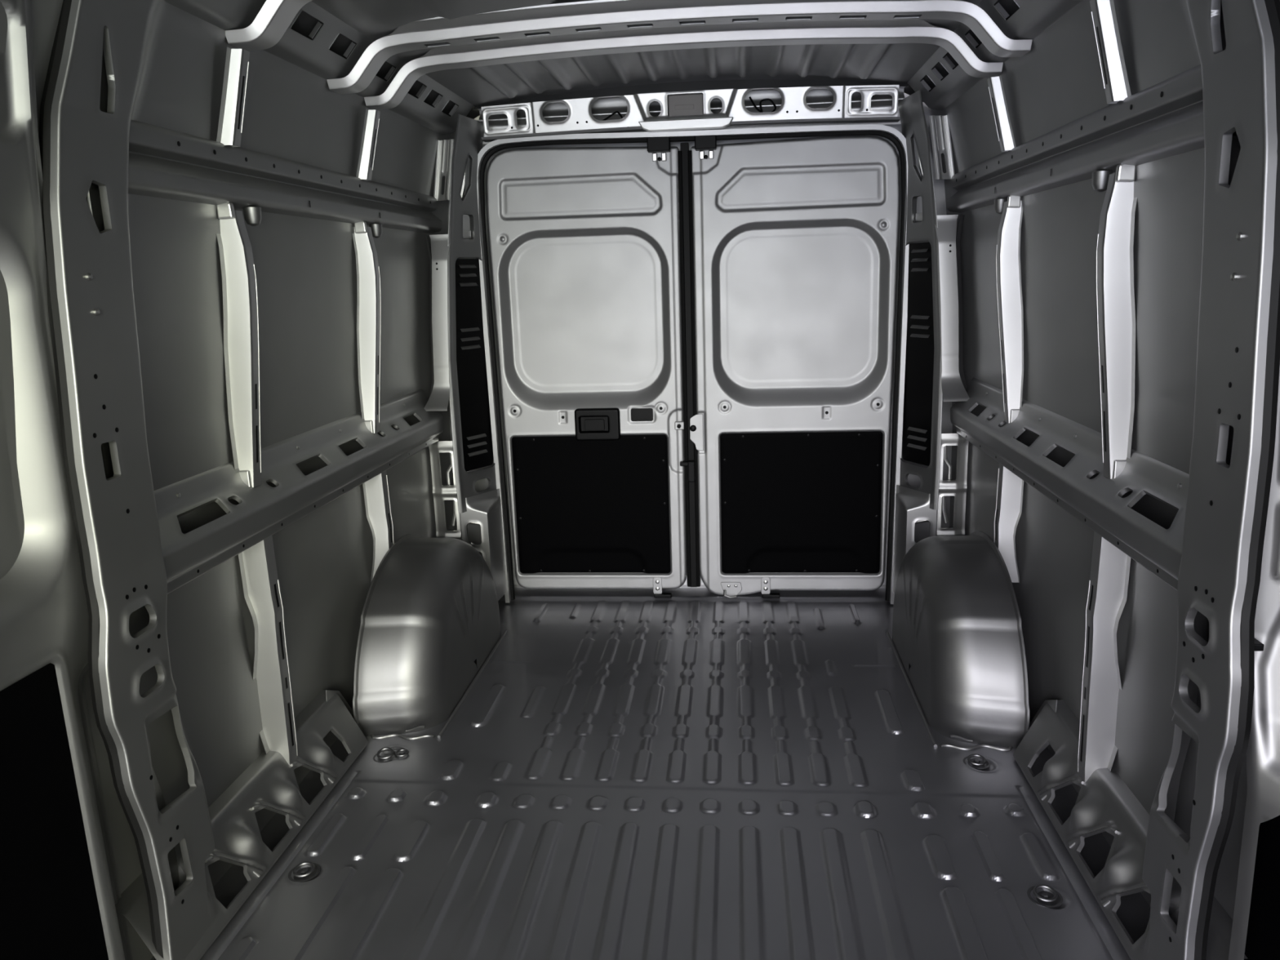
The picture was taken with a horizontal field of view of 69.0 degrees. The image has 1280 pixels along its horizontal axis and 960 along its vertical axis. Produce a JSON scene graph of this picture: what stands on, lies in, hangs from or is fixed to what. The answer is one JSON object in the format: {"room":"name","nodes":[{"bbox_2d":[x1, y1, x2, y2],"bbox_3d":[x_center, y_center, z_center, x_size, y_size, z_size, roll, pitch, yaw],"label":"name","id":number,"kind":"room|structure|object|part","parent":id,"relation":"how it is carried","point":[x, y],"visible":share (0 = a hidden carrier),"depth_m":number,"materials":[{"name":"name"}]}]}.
{"room":"cargo space","nodes":[
{"label":"cargo space","id":0,"kind":"room"},
{"bbox_2d":[0,0,457,959],"bbox_3d":[-0.938,0.103,1.461,0.266,2.155,5.110,-1,12,6],"label":"wall","id":1,"kind":"structure","parent":0,"point":[306,268],"depth_m":2.63,"materials":[{"name":"silver metal"}]},
{"bbox_2d":[0,0,133,959],"bbox_3d":[-1.052,0.194,0.981,0.173,1.950,1.416,-1,12,6],"label":"sliding door","id":2,"kind":"structure","parent":1,"relation":"in","point":[60,889],"depth_m":1.55,"materials":[{"name":"silver metal"}]},
{"bbox_2d":[49,0,276,959],"bbox_3d":[-0.936,-0.018,1.979,0.157,1.930,0.838,-1,12,6],"label":"pillar","id":3,"kind":"structure","parent":1,"relation":"attached to","point":[140,297],"depth_m":1.80,"materials":[{"name":"silver metal"}]},
{"bbox_2d":[39,0,164,959],"bbox_3d":[-0.951,0.051,1.682,0.056,1.886,0.233,2,13,16],"label":"seal","id":4,"kind":"object","parent":3,"relation":"attached to","point":[51,81],"visible":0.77,"depth_m":1.60,"materials":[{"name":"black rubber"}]},
{"bbox_2d":[216,202,262,487],"bbox_3d":[-0.933,-0.307,2.185,0.084,0.671,0.061,-1,12,6],"label":"window post","id":5,"kind":"object","parent":1,"relation":"attached to","point":[239,279],"visible":1,"depth_m":2.18,"materials":[{"name":"silver metal"}]},
{"bbox_2d":[93,120,441,233],"bbox_3d":[-0.879,-0.806,2.617,0.053,0.142,1.940,-1,12,6],"label":"rail","id":6,"kind":"object","parent":1,"relation":"attached to","point":[164,163],"visible":0.94,"depth_m":2.21,"materials":[{"name":"silver metal"}]},
{"bbox_2d":[216,47,249,146],"bbox_3d":[-0.899,-0.844,2.060,0.075,0.197,0.057,-1,12,6],"label":"post","id":7,"kind":"object","parent":6,"relation":"on","point":[231,120],"visible":1,"depth_m":2.06,"materials":[{"name":"silver metal"}]},
{"bbox_2d":[243,207,262,226],"bbox_3d":[-0.917,-0.624,2.208,0.040,0.042,0.040,-1,12,6],"label":"plug","id":8,"kind":"object","parent":6,"relation":"attached to","point":[252,215],"visible":1,"depth_m":2.19,"materials":[{"name":"silver metal"}]},
{"bbox_2d":[355,108,380,180],"bbox_3d":[-0.823,-1.013,2.820,0.075,0.197,0.057,-1,12,6],"label":"post","id":9,"kind":"object","parent":6,"relation":"on","point":[371,122],"visible":1,"depth_m":2.82,"materials":[{"name":"silver metal"}]},
{"bbox_2d":[368,223,382,238],"bbox_3d":[-0.841,-0.792,2.968,0.040,0.042,0.040,-1,12,6],"label":"plug","id":10,"kind":"object","parent":6,"relation":"attached to","point":[376,228],"visible":0.89,"depth_m":2.95,"materials":[{"name":"silver metal"}]},
{"bbox_2d":[238,535,297,769],"bbox_3d":[-0.937,0.449,2.357,0.073,0.633,0.067,-1,12,6],"label":"post","id":11,"kind":"object","parent":1,"relation":"attached to","point":[260,581],"visible":0.98,"depth_m":2.34,"materials":[{"name":"silver metal"}]},
{"bbox_2d":[138,389,444,608],"bbox_3d":[-0.893,-0.046,2.705,0.090,0.217,1.840,-1,12,6],"label":"rail","id":12,"kind":"object","parent":1,"relation":"attached to","point":[263,510],"visible":0.96,"depth_m":2.37,"materials":[{"name":"silver metal"}]},
{"bbox_2d":[164,0,479,135],"bbox_3d":[-0.765,-1.105,2.302,0.300,0.205,2.800,-1,12,6],"label":"rail","id":13,"kind":"object","parent":1,"relation":"attached to","point":[317,42],"visible":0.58,"depth_m":2.40,"materials":[{"name":"silver metal"}]},
{"bbox_2d":[351,221,381,433],"bbox_3d":[-0.856,-0.476,2.945,0.084,0.671,0.061,-1,12,6],"label":"window post","id":14,"kind":"object","parent":1,"relation":"attached to","point":[368,274],"visible":0.98,"depth_m":2.94,"materials":[{"name":"silver metal"}]},
{"bbox_2d":[362,470,394,583],"bbox_3d":[-0.864,0.154,3.089,0.072,0.375,0.067,-1,12,6],"label":"post","id":15,"kind":"object","parent":1,"relation":"attached to","point":[376,492],"visible":0.78,"depth_m":3.07,"materials":[{"name":"silver metal"}]},
{"bbox_2d":[423,234,450,411],"bbox_3d":[-0.768,-0.591,3.508,0.155,0.645,0.156,-1,12,6],"label":"window post","id":16,"kind":"object","parent":1,"relation":"attached to","point":[438,399],"visible":1,"depth_m":3.50,"materials":[{"name":"silver metal"}]},
{"bbox_2d":[433,138,453,200],"bbox_3d":[-0.737,-1.167,3.512,0.100,0.217,0.020,3,13,21],"label":"bracket","id":17,"kind":"object","parent":1,"relation":"attached to","point":[445,148],"visible":0.96,"depth_m":3.51,"materials":[{"name":"silver metal"}]},
{"bbox_2d":[428,440,461,539],"bbox_3d":[-0.769,0.069,3.723,0.105,0.465,0.064,-1,12,6],"label":"frame","id":18,"kind":"object","parent":1,"relation":"attached to","point":[441,493],"visible":0.81,"depth_m":3.70,"materials":[{"name":"silver metal"}]},
{"bbox_2d":[447,114,506,600],"bbox_3d":[-0.656,-0.427,3.667,0.159,1.870,0.239,-1,12,6],"label":"pillar","id":19,"kind":"structure","parent":1,"relation":"attached to","point":[482,508],"depth_m":3.59,"materials":[{"name":"silver metal"}]},
{"bbox_2d":[455,258,493,471],"bbox_3d":[-0.653,-0.446,3.655,0.025,0.820,0.191,7,15,34],"label":"air vent","id":20,"kind":"object","parent":19,"relation":"attached to","point":[474,406],"visible":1,"depth_m":3.66,"materials":[{"name":"black plastic"}]},
{"bbox_2d":[473,79,908,109],"bbox_3d":[0.168,-1.439,3.434,1.600,0.065,0.030,-1,12,6],"label":"trim","id":21,"kind":"structure","parent":1,"relation":"attached to","point":[757,83],"depth_m":3.43,"materials":[{"name":"silver metal"}]},
{"bbox_2d":[478,84,904,144],"bbox_3d":[0.172,-1.377,3.461,1.600,0.160,0.128,-1,12,6],"label":"header","id":22,"kind":"object","parent":1,"relation":"attached to","point":[828,105],"visible":0.95,"depth_m":3.44,"materials":[{"name":"silver metal"}]},
{"bbox_2d":[667,93,703,116],"bbox_3d":[0.169,-1.378,3.432,0.128,0.078,0.008,-1,12,6],"label":"lamp","id":23,"kind":"object","parent":22,"relation":"on","point":[679,105],"depth_m":3.43,"materials":[{"name":"grey plastic"}]},
{"bbox_2d":[311,0,982,110],"bbox_3d":[-0.061,-0.940,1.172,1.600,0.051,5.070,-1,12,6],"label":"ceiling","id":24,"kind":"structure","parent":0,"point":[889,63],"depth_m":3.05,"materials":[{"name":"silver metal"}]},
{"bbox_2d":[224,0,312,51],"bbox_3d":[0.017,-1.041,1.933,1.837,0.163,0.182,-1,12,6],"label":"bow","id":25,"kind":"object","parent":24,"relation":"attached to","point":[274,17],"visible":0.99,"depth_m":2.02,"materials":[{"name":"silver metal"}]},
{"bbox_2d":[326,0,1032,94],"bbox_3d":[0.068,-1.154,2.440,1.837,0.163,0.182,-1,12,6],"label":"bow","id":26,"kind":"object","parent":24,"relation":"attached to","point":[596,15],"visible":1,"depth_m":2.41,"materials":[{"name":"silver metal"}]},
{"bbox_2d":[364,19,1003,110],"bbox_3d":[0.094,-1.210,2.692,1.837,0.163,0.182,-1,12,6],"label":"bow","id":27,"kind":"object","parent":24,"relation":"attached to","point":[886,31],"visible":0.92,"depth_m":2.66,"materials":[{"name":"silver metal"}]},
{"bbox_2d":[150,587,1150,959],"bbox_3d":[-0.030,1.134,1.264,2.090,0.108,5.760,-1,12,6],"label":"floor","id":28,"kind":"structure","parent":0,"point":[693,773],"depth_m":2.34,"materials":[{"name":"silver metal"}]},
{"bbox_2d":[115,689,368,959],"bbox_3d":[-0.915,0.796,2.307,0.124,0.200,1.040,-1,12,6],"label":"rail","id":29,"kind":"object","parent":28,"relation":"on","point":[269,782],"visible":0.81,"depth_m":2.25,"materials":[{"name":"silver metal"}]},
{"bbox_2d":[288,861,319,882],"bbox_3d":[-0.787,0.915,2.182,0.072,0.020,0.072,-1,12,6],"label":"ring","id":30,"kind":"object","parent":28,"relation":"on","point":[309,871],"visible":1,"depth_m":2.18,"materials":[{"name":"grey metal"}]},
{"bbox_2d":[373,746,408,762],"bbox_3d":[-0.724,0.796,2.703,0.101,0.025,0.072,-1,12,6],"label":"ring","id":31,"kind":"object","parent":28,"relation":"on","point":[388,753],"visible":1,"depth_m":2.71,"materials":[{"name":"grey metal"}]},
{"bbox_2d":[373,750,398,762],"bbox_3d":[-0.739,0.805,2.707,0.072,0.007,0.072,-1,12,6],"label":"cup","id":32,"kind":"object","parent":31,"relation":"on","point":[388,753],"depth_m":2.70,"materials":[{"name":"grey metal"}]},
{"bbox_2d":[352,533,507,739],"bbox_3d":[-0.690,0.443,3.186,0.249,0.500,0.949,-1,12,6],"label":"housing","id":33,"kind":"object","parent":28,"relation":"on","point":[431,610],"visible":1,"depth_m":2.89,"materials":[{"name":"silver metal"}]},
{"bbox_2d":[476,124,909,604],"bbox_3d":[0.205,-0.404,3.686,1.653,1.862,0.060,-1,12,6],"label":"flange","id":34,"kind":"object","parent":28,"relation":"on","point":[889,130],"visible":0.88,"depth_m":3.54,"materials":[{"name":"silver metal"}]},
{"bbox_2d":[485,137,691,597],"bbox_3d":[-0.192,-0.402,3.769,0.787,1.832,0.119,-1,12,6],"label":"door","id":35,"kind":"structure","parent":34,"relation":"attached to","point":[586,244],"depth_m":3.78,"materials":[{"name":"silver metal"}]},
{"bbox_3d":[-0.184,-0.224,3.791,0.080,0.046,0.009,-1,12,6],"label":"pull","id":36,"kind":"part","parent":35,"relation":"part of","materials":[{"name":"black plastic"}]},
{"bbox_3d":[-0.172,-0.227,3.791,0.184,0.130,0.032,-1,12,6],"label":"grab handle","id":37,"kind":"part","parent":35,"relation":"part of","materials":[{"name":"black plastic"}]},
{"bbox_2d":[480,130,905,600],"bbox_3d":[0.206,-0.405,3.698,1.641,1.854,0.026,-1,12,6],"label":"seal","id":38,"kind":"object","parent":34,"relation":"attached to","point":[889,136],"visible":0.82,"depth_m":3.60,"materials":[{"name":"black rubber"}]},
{"bbox_2d":[687,135,900,599],"bbox_3d":[0.594,-0.410,3.691,0.820,1.834,0.112,-1,12,6],"label":"door","id":39,"kind":"structure","parent":34,"relation":"attached to","point":[794,242],"depth_m":3.69,"materials":[{"name":"silver metal"}]},
{"bbox_2d":[680,142,697,586],"bbox_3d":[0.198,-0.418,3.742,0.032,1.775,0.023,-1,12,6],"label":"strip","id":40,"kind":"object","parent":39,"relation":"attached to","point":[684,147],"visible":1,"depth_m":3.70,"materials":[{"name":"black rubber"}]},
{"bbox_3d":[0.228,-0.192,3.762,0.054,0.151,0.006,-1,12,6],"label":"latch plate","id":41,"kind":"part","parent":39,"relation":"part of","materials":[{"name":"silver metal"}]},
{"bbox_2d":[885,531,1029,751],"bbox_3d":[0.996,0.426,3.011,0.249,0.500,0.949,-1,12,6],"label":"housing","id":42,"kind":"object","parent":28,"relation":"on","point":[957,620],"visible":0.99,"depth_m":2.70,"materials":[{"name":"silver metal"}]},
{"bbox_2d":[963,754,990,770],"bbox_3d":[0.928,0.774,2.567,0.072,0.020,0.072,-1,12,6],"label":"ring","id":43,"kind":"object","parent":28,"relation":"on","point":[976,764],"visible":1,"depth_m":2.56,"materials":[{"name":"grey metal"}]},
{"bbox_2d":[1026,884,1062,908],"bbox_3d":[0.876,0.897,2.015,0.072,0.020,0.072,-1,12,6],"label":"ring","id":44,"kind":"object","parent":28,"relation":"on","point":[1049,897],"visible":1,"depth_m":2.01,"materials":[{"name":"grey metal"}]},
{"bbox_2d":[1013,699,1247,959],"bbox_3d":[1.043,0.776,2.105,0.124,0.200,1.040,-1,12,6],"label":"rail","id":45,"kind":"object","parent":28,"relation":"on","point":[1104,802],"visible":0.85,"depth_m":2.10,"materials":[{"name":"silver metal"}]},
{"bbox_2d":[448,92,952,588],"bbox_3d":[0.220,-0.468,3.837,2.120,2.180,0.040,-1,12,6],"label":"door frame","id":46,"kind":"structure","parent":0,"point":[922,529],"depth_m":3.76,"materials":[{"name":"silver metal"}]},
{"bbox_2d":[601,111,629,127],"bbox_3d":[-0.108,-1.359,3.517,0.135,0.062,0.014,0,12,8],"label":"cable","id":47,"kind":"object","parent":46,"relation":"attached to","point":[615,112],"visible":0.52,"depth_m":3.51,"materials":[{"name":"black plastic"}]},
{"bbox_2d":[748,96,776,112],"bbox_3d":[0.455,-1.382,3.451,0.101,0.078,0.016,-1,12,6],"label":"cable","id":48,"kind":"object","parent":46,"relation":"attached to","point":[749,97],"visible":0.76,"depth_m":3.45,"materials":[{"name":"black plastic"}]},
{"bbox_2d":[928,0,1247,919],"bbox_3d":[1.008,-0.202,2.561,0.266,2.155,2.460,-1,12,6],"label":"wall","id":49,"kind":"structure","parent":0,"point":[1058,82],"depth_m":2.50,"materials":[{"name":"silver metal"}]},
{"bbox_2d":[893,89,942,594],"bbox_3d":[1.043,-0.445,3.492,0.159,1.870,0.239,-1,12,6],"label":"pillar","id":50,"kind":"structure","parent":49,"relation":"attached to","point":[913,504],"depth_m":3.41,"materials":[{"name":"silver metal"}]},
{"bbox_2d":[902,242,933,466],"bbox_3d":[1.037,-0.464,3.480,0.025,0.820,0.191,-7,13,-22],"label":"air vent","id":51,"kind":"object","parent":50,"relation":"attached to","point":[919,357],"visible":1,"depth_m":3.49,"materials":[{"name":"black plastic"}]},
{"bbox_2d":[928,115,955,179],"bbox_3d":[1.075,-1.186,3.325,0.100,0.217,0.020,-4,13,-9],"label":"bracket","id":52,"kind":"object","parent":49,"relation":"attached to","point":[939,125],"visible":0.99,"depth_m":3.32,"materials":[{"name":"silver metal"}]},
{"bbox_2d":[934,213,969,401],"bbox_3d":[1.117,-0.610,3.313,0.155,0.645,0.156,-1,12,6],"label":"window post","id":53,"kind":"object","parent":49,"relation":"attached to","point":[953,384],"visible":1,"depth_m":3.31,"materials":[{"name":"silver metal"}]},
{"bbox_2d":[937,433,968,535],"bbox_3d":[1.175,0.049,3.522,0.105,0.465,0.064,-1,12,6],"label":"frame","id":54,"kind":"object","parent":49,"relation":"attached to","point":[957,488],"visible":0.8,"depth_m":3.49,"materials":[{"name":"silver metal"}]},
{"bbox_2d":[903,0,1083,110],"bbox_3d":[0.856,-1.122,2.135,0.300,0.205,2.800,-1,12,6],"label":"rail","id":55,"kind":"object","parent":49,"relation":"attached to","point":[941,81],"visible":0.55,"depth_m":2.57,"materials":[{"name":"silver metal"}]},
{"bbox_2d":[993,463,1023,583],"bbox_3d":[1.140,0.134,2.882,0.072,0.375,0.067,-1,12,6],"label":"post","id":56,"kind":"object","parent":49,"relation":"attached to","point":[1010,487],"visible":0.79,"depth_m":2.87,"materials":[{"name":"silver metal"}]},
{"bbox_2d":[995,195,1023,422],"bbox_3d":[1.090,-0.496,2.744,0.084,0.671,0.061,-1,12,6],"label":"window post","id":57,"kind":"object","parent":49,"relation":"attached to","point":[1008,275],"visible":0.98,"depth_m":2.73,"materials":[{"name":"silver metal"}]},
{"bbox_2d":[946,64,1238,213],"bbox_3d":[1.038,-0.826,2.419,0.053,0.142,1.940,-1,12,6],"label":"rail","id":58,"kind":"object","parent":49,"relation":"attached to","point":[1164,119],"visible":0.92,"depth_m":2.00,"materials":[{"name":"silver metal"}]},
{"bbox_2d":[994,199,1007,213],"bbox_3d":[1.073,-0.812,2.770,0.040,0.042,0.040,-1,12,6],"label":"plug","id":59,"kind":"object","parent":58,"relation":"attached to","point":[998,203],"visible":0.72,"depth_m":2.76,"materials":[{"name":"silver metal"}]},
{"bbox_2d":[986,75,1016,151],"bbox_3d":[1.021,-1.032,2.629,0.075,0.197,0.057,-1,12,6],"label":"post","id":60,"kind":"object","parent":58,"relation":"on","point":[997,99],"visible":0.99,"depth_m":2.63,"materials":[{"name":"silver metal"}]},
{"bbox_2d":[1091,170,1112,191],"bbox_3d":[0.996,-0.643,2.011,0.040,0.042,0.040,-1,12,6],"label":"plug","id":61,"kind":"object","parent":58,"relation":"attached to","point":[1100,179],"visible":0.86,"depth_m":2.00,"materials":[{"name":"silver metal"}]},
{"bbox_2d":[1089,0,1131,103],"bbox_3d":[0.944,-0.863,1.870,0.075,0.197,0.057,-1,12,6],"label":"post","id":62,"kind":"object","parent":58,"relation":"on","point":[1115,82],"visible":1,"depth_m":1.87,"materials":[{"name":"silver metal"}]},
{"bbox_2d":[1077,531,1130,782],"bbox_3d":[1.067,0.428,2.149,0.073,0.633,0.067,-1,12,6],"label":"post","id":63,"kind":"object","parent":49,"relation":"attached to","point":[1108,585],"visible":0.94,"depth_m":2.14,"materials":[{"name":"silver metal"}]},
{"bbox_2d":[1095,164,1137,479],"bbox_3d":[1.013,-0.327,1.984,0.084,0.671,0.061,-1,12,6],"label":"window post","id":64,"kind":"object","parent":49,"relation":"attached to","point":[1114,263],"visible":0.97,"depth_m":1.97,"materials":[{"name":"silver metal"}]},
{"bbox_2d":[1084,0,1277,959],"bbox_3d":[0.980,-0.037,1.781,0.157,1.930,0.838,-1,12,6],"label":"pillar","id":65,"kind":"structure","parent":49,"relation":"attached to","point":[1203,244],"depth_m":1.57,"materials":[{"name":"silver metal"}]},
{"bbox_2d":[950,377,1189,591],"bbox_3d":[1.086,-0.067,2.500,0.090,0.217,1.840,-1,12,6],"label":"rail","id":66,"kind":"object","parent":65,"relation":"attached to","point":[1098,503],"visible":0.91,"depth_m":2.18,"materials":[{"name":"silver metal"}]},
{"bbox_2d":[1194,0,1279,959],"bbox_3d":[0.935,0.031,1.486,0.056,1.886,0.233,-3,12,-4],"label":"seal","id":67,"kind":"object","parent":65,"relation":"attached to","point":[1272,368],"visible":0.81,"depth_m":1.43,"materials":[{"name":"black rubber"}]},
{"bbox_3d":[0.761,0.318,0.071,0.256,2.080,2.650,-1,12,6],"label":"wall","id":68,"kind":"structure","parent":0,"visible":0},
{"bbox_2d":[1228,368,1279,959],"bbox_3d":[1.000,0.125,1.034,0.183,1.930,1.139,-2,12,0],"label":"sliding door","id":69,"kind":"structure","parent":68,"relation":"in","point":[1255,927],"depth_m":1.49,"materials":[{"name":"silver metal"}]}
]}

